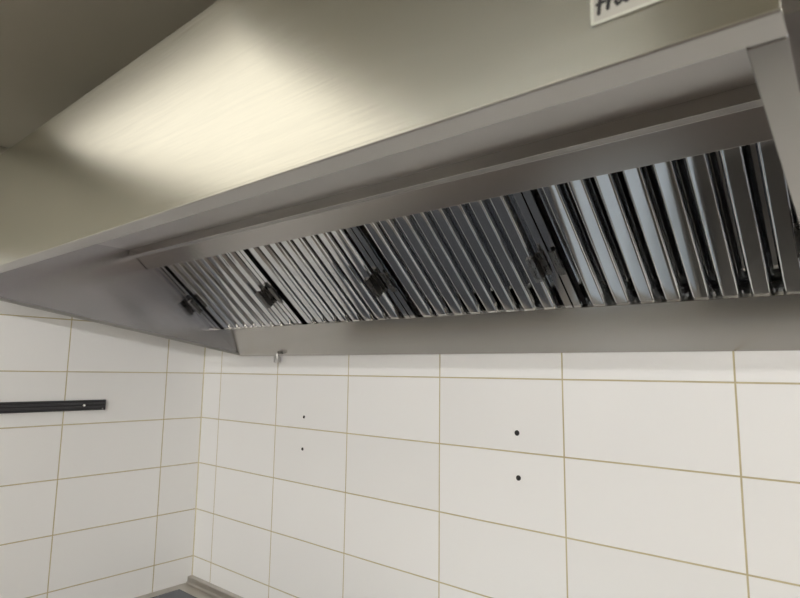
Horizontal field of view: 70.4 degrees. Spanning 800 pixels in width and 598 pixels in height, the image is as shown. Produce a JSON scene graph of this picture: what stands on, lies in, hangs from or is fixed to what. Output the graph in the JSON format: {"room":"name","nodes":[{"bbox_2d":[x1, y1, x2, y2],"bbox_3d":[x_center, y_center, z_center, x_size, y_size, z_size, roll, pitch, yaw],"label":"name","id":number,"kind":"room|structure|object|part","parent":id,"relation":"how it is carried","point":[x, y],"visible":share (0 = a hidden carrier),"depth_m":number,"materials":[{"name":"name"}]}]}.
{"room":"commercial kitchen","nodes":[
{"label":"commercial kitchen","id":0,"kind":"room"},
{"bbox_2d":[0,146,204,597],"bbox_3d":[-2.912,0.507,0.283,0.120,2.610,6.320,-6,-10,40],"label":"wall","id":1,"kind":"structure","parent":0,"point":[94,503],"depth_m":2.23,"materials":[{"name":"tile"}]},
{"bbox_2d":[0,399,105,413],"bbox_3d":[-1.429,0.379,1.964,0.020,0.041,0.783,-6,-10,40],"label":"knife strip","id":2,"kind":"object","parent":1,"relation":"attached to","point":[70,405],"visible":1,"depth_m":2.11,"materials":[{"name":"black plastic"}]},
{"bbox_2d":[0,0,217,147],"bbox_3d":[-0.590,-1.068,-1.542,6.240,0.100,6.440,-6,-10,40],"label":"ceiling","id":3,"kind":"structure","parent":0,"point":[53,53],"depth_m":1.41,"materials":[{"name":"paint"}]},
{"bbox_2d":[193,348,799,597],"bbox_3d":[1.425,0.617,0.676,6.000,2.610,0.120,-6,-10,40],"label":"wall","id":4,"kind":"structure","parent":0,"point":[642,474],"depth_m":1.59,"materials":[{"name":"tile"}]},
{"bbox_2d":[191,348,205,574],"bbox_3d":[-0.910,0.832,2.546,0.004,2.610,0.004,-6,-10,40],"label":"trim","id":5,"kind":"structure","parent":4,"relation":"attached to","point":[205,348],"depth_m":2.56,"materials":[{"name":"tile"}]},
{"bbox_2d":[0,0,799,362],"bbox_3d":[-0.223,-0.093,1.395,2.043,0.474,1.046,-5,-10,39],"label":"extractor hood","id":6,"kind":"object","parent":4,"relation":"attached to","point":[253,123],"visible":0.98,"depth_m":0.89,"materials":[{"name":"metal"}]},
{"bbox_3d":[-1.008,-0.037,2.044,0.003,0.443,1.041,-5,-9,39],"label":"panel","id":7,"kind":"part","parent":6,"relation":"part of","materials":[{"name":"grey metal"}]},
{"bbox_2d":[161,251,297,328],"bbox_3d":[-0.625,-0.028,2.106,0.503,0.294,0.337,-5,-10,39],"label":"filter","id":8,"kind":"object","parent":6,"relation":"on","point":[226,288],"visible":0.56,"depth_m":2.08,"materials":[{"name":"metal"}]},
{"bbox_3d":[-0.806,0.029,2.234,0.034,0.026,0.070,-5,-50,39],"label":"handle","id":9,"kind":"part","parent":8,"relation":"part of","materials":[{"name":"metal"}]},
{"bbox_3d":[-0.460,-0.003,1.951,0.034,0.026,0.070,-5,-50,39],"label":"handle","id":10,"kind":"part","parent":8,"relation":"part of","materials":[{"name":"metal"}]},
{"bbox_2d":[240,228,409,323],"bbox_3d":[-0.235,-0.063,1.786,0.503,0.294,0.337,-5,-10,39],"label":"filter","id":11,"kind":"object","parent":6,"relation":"attached to","point":[294,274],"visible":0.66,"depth_m":1.76,"materials":[{"name":"metal"}]},
{"bbox_3d":[-0.423,-0.012,1.930,0.017,0.006,0.070,-5,-49,39],"label":"handle","id":12,"kind":"part","parent":11,"relation":"part of","materials":[{"name":"black metal"}]},
{"bbox_3d":[-0.069,-0.038,1.631,0.034,0.026,0.070,-5,-50,39],"label":"handle","id":13,"kind":"part","parent":11,"relation":"part of","materials":[{"name":"metal"}]},
{"bbox_3d":[-0.217,-0.325,1.426,2.041,0.005,1.041,-5,-9,39],"label":"panel","id":14,"kind":"part","parent":6,"relation":"part of","materials":[{"name":"grey metal"}]},
{"bbox_3d":[0.108,-0.051,1.794,2.039,0.435,0.006,-5,-10,39],"label":"panel","id":15,"kind":"part","parent":6,"relation":"part of","materials":[{"name":"silver metal"}]},
{"bbox_3d":[-0.180,-0.216,1.459,2.034,0.064,0.087,-5,-10,39],"label":"filter rail","id":16,"kind":"part","parent":6,"relation":"part of","materials":[{"name":"metal"}]},
{"bbox_2d":[351,192,572,316],"bbox_3d":[0.155,-0.098,1.466,0.503,0.294,0.337,-5,-10,39],"label":"filter","id":17,"kind":"object","parent":6,"relation":"attached to","point":[495,220],"visible":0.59,"depth_m":1.43,"materials":[{"name":"metal"}]},
{"bbox_3d":[-0.033,-0.047,1.609,0.017,0.006,0.070,-5,-50,39],"label":"handle","id":18,"kind":"part","parent":17,"relation":"part of","materials":[{"name":"metal"}]},
{"bbox_3d":[0.321,-0.073,1.311,0.034,0.026,0.070,-5,-50,39],"label":"handle","id":19,"kind":"part","parent":17,"relation":"part of","materials":[{"name":"metal"}]},
{"bbox_2d":[522,140,799,305],"bbox_3d":[0.545,-0.133,1.145,0.503,0.294,0.337,-5,-10,39],"label":"filter","id":20,"kind":"object","parent":6,"relation":"attached to","point":[725,223],"visible":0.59,"depth_m":1.12,"materials":[{"name":"metal"}]},
{"bbox_3d":[0.545,-0.133,1.145,0.502,0.044,0.403,-5,-50,39],"label":"frame","id":21,"kind":"part","parent":20,"relation":"part of","materials":[{"name":"metal"}]},
{"bbox_3d":[0.357,-0.082,1.289,0.017,0.006,0.070,-5,-50,39],"label":"handle","id":22,"kind":"part","parent":20,"relation":"part of","materials":[{"name":"grey metal"}]},
{"bbox_3d":[0.711,-0.108,0.991,0.034,0.026,0.070,-5,-50,39],"label":"handle","id":23,"kind":"part","parent":20,"relation":"part of","materials":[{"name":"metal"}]},
{"bbox_3d":[0.565,-0.178,0.752,0.003,0.443,1.041,-5,-9,39],"label":"panel","id":24,"kind":"part","parent":6,"relation":"part of","materials":[{"name":"grey metal"}]},
{"bbox_3d":[-0.626,1.618,-1.895,6.240,0.100,6.440,-6,-10,40],"label":"floor","id":25,"kind":"structure","parent":0,"visible":0},
{"bbox_2d":[135,575,242,597],"bbox_3d":[-0.069,1.519,1.208,2.899,0.920,0.799,-6,-10,40],"label":"countertop","id":26,"kind":"structure","parent":25,"relation":"on","point":[195,586],"depth_m":2.37,"materials":[{"name":"metal"}]},
{"bbox_2d":[151,589,196,597],"bbox_3d":[-0.631,1.163,1.773,1.267,0.031,0.572,-6,-10,40],"label":"cooktop","id":27,"kind":"object","parent":26,"relation":"in","point":[178,593],"visible":1,"depth_m":2.33,"materials":[{"name":"grey metal"}]}
]}

